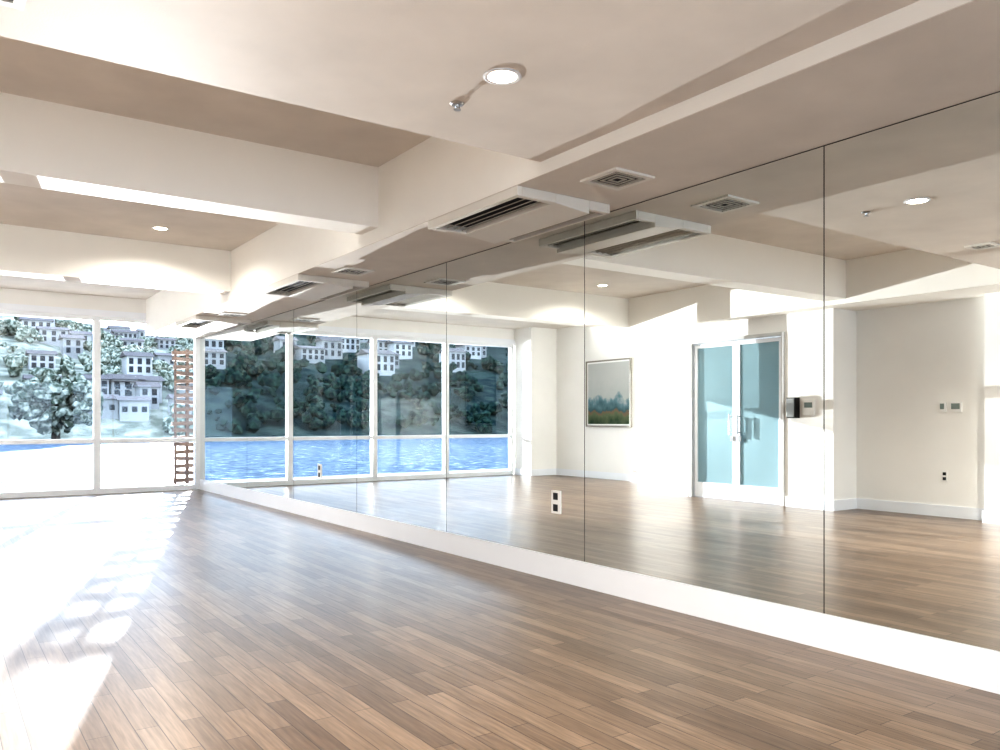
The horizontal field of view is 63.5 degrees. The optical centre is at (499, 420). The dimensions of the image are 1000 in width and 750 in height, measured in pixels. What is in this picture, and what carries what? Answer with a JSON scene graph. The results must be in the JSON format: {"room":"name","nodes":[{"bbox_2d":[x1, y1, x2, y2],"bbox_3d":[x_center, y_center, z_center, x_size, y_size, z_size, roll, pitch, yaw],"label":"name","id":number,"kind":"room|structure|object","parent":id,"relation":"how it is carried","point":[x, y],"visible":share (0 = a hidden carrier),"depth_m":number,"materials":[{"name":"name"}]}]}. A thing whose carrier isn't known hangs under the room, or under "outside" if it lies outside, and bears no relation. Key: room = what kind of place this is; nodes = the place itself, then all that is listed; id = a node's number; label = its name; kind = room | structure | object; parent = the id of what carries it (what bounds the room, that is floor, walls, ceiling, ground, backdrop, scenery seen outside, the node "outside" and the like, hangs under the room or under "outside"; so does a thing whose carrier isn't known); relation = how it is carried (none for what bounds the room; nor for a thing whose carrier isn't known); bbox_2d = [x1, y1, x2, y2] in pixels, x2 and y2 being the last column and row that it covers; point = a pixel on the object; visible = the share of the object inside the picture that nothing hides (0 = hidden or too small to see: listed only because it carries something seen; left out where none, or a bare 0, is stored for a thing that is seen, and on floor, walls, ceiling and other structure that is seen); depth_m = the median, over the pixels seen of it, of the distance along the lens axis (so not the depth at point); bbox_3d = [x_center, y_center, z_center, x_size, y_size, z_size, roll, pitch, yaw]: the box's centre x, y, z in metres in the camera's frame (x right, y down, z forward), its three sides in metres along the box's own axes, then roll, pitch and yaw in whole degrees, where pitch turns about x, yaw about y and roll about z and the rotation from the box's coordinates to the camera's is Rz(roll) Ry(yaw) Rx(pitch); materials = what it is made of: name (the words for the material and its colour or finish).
{"room":"exercise studio","nodes":[
{"label":"exercise studio","id":0,"kind":"room"},
{"bbox_2d":[0,288,145,319],"bbox_3d":[-8.231,-0.420,11.938,7.920,3.200,0.200,0,0,-35],"label":"wall","id":1,"kind":"structure","parent":0,"point":[11,296],"depth_m":12.82,"materials":[{"name":"white paint"}]},
{"bbox_2d":[0,310,96,498],"bbox_3d":[-7.234,-0.255,12.589,1.722,2.870,0.120,0,0,-35],"label":"frame","id":2,"kind":"object","parent":1,"relation":"attached to","point":[65,492],"visible":1,"depth_m":12.80,"materials":[{"name":"white metal"}]},
{"bbox_2d":[0,303,145,318],"bbox_3d":[-7.919,-1.740,12.016,6.720,0.100,0.030,0,0,-35],"label":"trim","id":3,"kind":"structure","parent":1,"relation":"attached to","point":[3,306],"depth_m":12.79,"materials":[{"name":"white paint"}]},
{"bbox_2d":[97,316,197,493],"bbox_3d":[-5.883,-0.255,13.537,1.582,2.870,0.120,0,0,-35],"label":"frame","id":4,"kind":"object","parent":1,"relation":"attached to","point":[194,486],"visible":0.8,"depth_m":13.38,"materials":[{"name":"white metal"}]},
{"bbox_2d":[198,338,200,488],"bbox_3d":[-5.125,-0.255,14.118,0.330,2.870,0.200,0,0,-35],"label":"trim","id":5,"kind":"structure","parent":1,"relation":"attached to","point":[198,338],"depth_m":13.95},
{"bbox_2d":[0,36,430,299],"bbox_3d":[-3.018,-2.120,4.510,7.920,0.200,18.450,0,0,-35],"label":"ceiling","id":6,"kind":"structure","parent":0,"point":[30,70],"depth_m":5.66,"materials":[{"name":"paint"}]},
{"bbox_2d":[0,224,230,294],"bbox_3d":[-5.224,-1.780,8.367,4.740,0.480,0.300,0,0,-35],"label":"ceiling beam","id":7,"kind":"structure","parent":6,"relation":"attached to","point":[31,252],"depth_m":8.87,"materials":[{"name":"white paint"}]},
{"bbox_2d":[152,226,168,229],"bbox_3d":[-3.557,-2.017,8.463,0.170,0.007,0.170,0,0,-35],"label":"recessed light","id":8,"kind":"object","parent":6,"relation":"in","point":[153,227],"visible":1,"depth_m":8.46,"materials":[{"name":"white"}]},
{"bbox_2d":[0,92,377,234],"bbox_3d":[-2.996,-1.780,5.191,4.740,0.480,0.300,0,0,-35],"label":"ceiling beam","id":9,"kind":"structure","parent":6,"relation":"attached to","point":[44,144],"depth_m":5.57,"materials":[{"name":"white paint"}]},
{"bbox_2d":[0,0,919,161],"bbox_3d":[0.399,-1.765,0.354,4.740,0.510,7.320,0,0,-35],"label":"ceiling","id":10,"kind":"structure","parent":0,"point":[589,70],"depth_m":3.28,"materials":[{"name":"white paint"}]},
{"bbox_2d":[0,0,25,9],"bbox_3d":[-1.765,-1.504,2.793,0.220,0.013,0.220,0,0,-35],"label":"ceiling vent","id":11,"kind":"object","parent":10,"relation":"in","point":[18,4],"depth_m":2.90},
{"bbox_2d":[450,101,463,110],"bbox_3d":[-0.203,-1.494,3.840,0.068,0.031,0.068,0,0,-35],"label":"sprinkler","id":12,"kind":"object","parent":10,"relation":"attached to","point":[457,104],"visible":1,"depth_m":3.83,"materials":[{"name":"metal"}]},
{"bbox_2d":[483,68,521,84],"bbox_3d":[0.010,-1.506,3.538,0.170,0.007,0.170,0,0,-35],"label":"recessed light","id":13,"kind":"object","parent":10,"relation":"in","point":[497,76],"visible":1,"depth_m":3.53,"materials":[{"name":"white"}]},
{"bbox_2d":[0,489,999,749],"bbox_3d":[-3.018,1.255,4.510,7.920,0.150,18.450,0,0,-35],"label":"floor","id":14,"kind":"structure","parent":0,"point":[197,619],"depth_m":4.03,"materials":[{"name":"brown wood"}]},
{"bbox_2d":[146,0,999,337],"bbox_3d":[-0.348,-1.725,6.353,0.930,0.590,18.000,0,0,-35],"label":"ceiling beam","id":15,"kind":"structure","parent":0,"point":[921,57],"depth_m":4.30,"materials":[{"name":"white paint"}]},
{"bbox_2d":[176,315,250,331],"bbox_3d":[-4.116,-1.385,11.576,0.760,0.089,1.080,0,0,-35],"label":"air conditioner","id":16,"kind":"object","parent":15,"relation":"attached to","point":[210,323],"depth_m":11.38,"materials":[{"name":"white plastic"}]},
{"bbox_2d":[217,312,246,316],"bbox_3d":[-3.585,-1.423,10.801,0.310,0.013,0.310,0,0,-35],"label":"ceiling vent","id":17,"kind":"object","parent":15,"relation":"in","point":[223,313],"depth_m":10.77,"materials":[{"name":"white metal"}]},
{"bbox_2d":[261,274,368,300],"bbox_3d":[-1.962,-1.385,8.506,0.760,0.089,1.080,0,0,-35],"label":"air conditioner","id":18,"kind":"object","parent":15,"relation":"attached to","point":[299,286],"depth_m":8.35,"materials":[{"name":"white plastic"}]},
{"bbox_2d":[331,266,374,275],"bbox_3d":[-1.402,-1.423,7.690,0.310,0.013,0.310,0,0,-35],"label":"ceiling vent","id":19,"kind":"object","parent":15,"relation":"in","point":[343,270],"depth_m":7.67,"materials":[{"name":"white metal"}]},
{"bbox_2d":[428,185,609,243],"bbox_3d":[0.106,-1.385,5.559,0.760,0.089,1.080,0,0,-35],"label":"air conditioner","id":20,"kind":"object","parent":15,"relation":"attached to","point":[517,213],"depth_m":5.42,"materials":[{"name":"white plastic"}]},
{"bbox_2d":[580,167,654,190],"bbox_3d":[0.691,-1.423,4.761,0.310,0.013,0.310,0,0,-35],"label":"ceiling vent","id":21,"kind":"object","parent":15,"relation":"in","point":[616,178],"depth_m":4.75,"materials":[{"name":"white metal"}]},
{"bbox_2d":[200,92,999,650],"bbox_3d":[-0.005,-0.213,6.593,0.006,2.422,17.994,0,0,-35],"label":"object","id":22,"kind":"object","parent":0,"point":[656,365],"depth_m":4.80,"materials":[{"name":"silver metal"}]},
{"bbox_3d":[0.135,-0.420,6.692,0.250,3.200,18.000,0,0,-35],"label":"wall","id":23,"kind":"structure","parent":0,"visible":0},
{"bbox_2d":[200,479,999,693],"bbox_3d":[0.008,1.090,6.603,0.062,0.180,18.000,0,0,-35],"label":"baseboard","id":24,"kind":"structure","parent":23,"relation":"attached to","point":[959,663],"depth_m":4.78,"materials":[{"name":"white paint"}]},
{"bbox_2d":[203,91,999,651],"bbox_3d":[0.015,-0.215,6.608,0.044,2.430,18.000,0,0,-35],"label":"mirror backing","id":25,"kind":"object","parent":23,"relation":"attached to","point":[999,91],"visible":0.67,"depth_m":4.19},
{"bbox_2d":[318,464,320,478],"bbox_3d":[-2.155,0.600,9.642,0.010,0.170,0.100,0,0,-35],"label":"wall outlet","id":26,"kind":"object","parent":25,"relation":"attached to","point":[319,465],"visible":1,"depth_m":9.63,"materials":[{"name":"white plastic"}]},
{"bbox_2d":[551,490,560,513],"bbox_3d":[0.413,0.600,5.983,0.010,0.170,0.100,0,0,-35],"label":"wall outlet","id":27,"kind":"object","parent":25,"relation":"attached to","point":[555,495],"visible":1,"depth_m":5.98,"materials":[{"name":"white plastic"}]},
{"label":"outside","id":28,"kind":"structure","parent":0,"visible":0},
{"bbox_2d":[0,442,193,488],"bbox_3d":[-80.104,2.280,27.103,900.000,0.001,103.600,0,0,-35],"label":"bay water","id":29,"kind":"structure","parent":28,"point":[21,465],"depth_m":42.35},
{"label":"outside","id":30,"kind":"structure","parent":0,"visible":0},
{"bbox_2d":[0,315,193,439],"bbox_3d":[-194.014,-27.094,154.605,700.000,60.028,260.000,0,0,-35],"label":"hillside","id":31,"kind":"structure","parent":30,"point":[137,371],"depth_m":129.62,"materials":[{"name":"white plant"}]},
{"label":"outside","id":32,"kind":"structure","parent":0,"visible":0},
{"bbox_2d":[0,481,193,491],"bbox_3d":[-8.329,1.335,13.610,14.000,0.190,2.550,0,0,-35],"label":"deck","id":33,"kind":"object","parent":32,"point":[190,482],"visible":0.02,"depth_m":15.06,"materials":[{"name":"white"}]},
{"bbox_2d":[171,349,193,484],"bbox_3d":[-6.138,-0.080,15.850,0.574,2.640,0.180,0,0,-35],"label":"wooden screen","id":34,"kind":"object","parent":33,"relation":"on","point":[187,360],"visible":0.63,"depth_m":15.76,"materials":[{"name":"brown wood"}]},
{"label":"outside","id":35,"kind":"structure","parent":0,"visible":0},
{"bbox_2d":[4,364,103,438],"bbox_3d":[-51.416,-2.105,93.577,10.357,9.206,7.242,0,0,-35],"label":"tree","id":36,"kind":"object","parent":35,"point":[66,401],"visible":0.95,"depth_m":91.81,"materials":[{"name":"green plant"}]}
]}

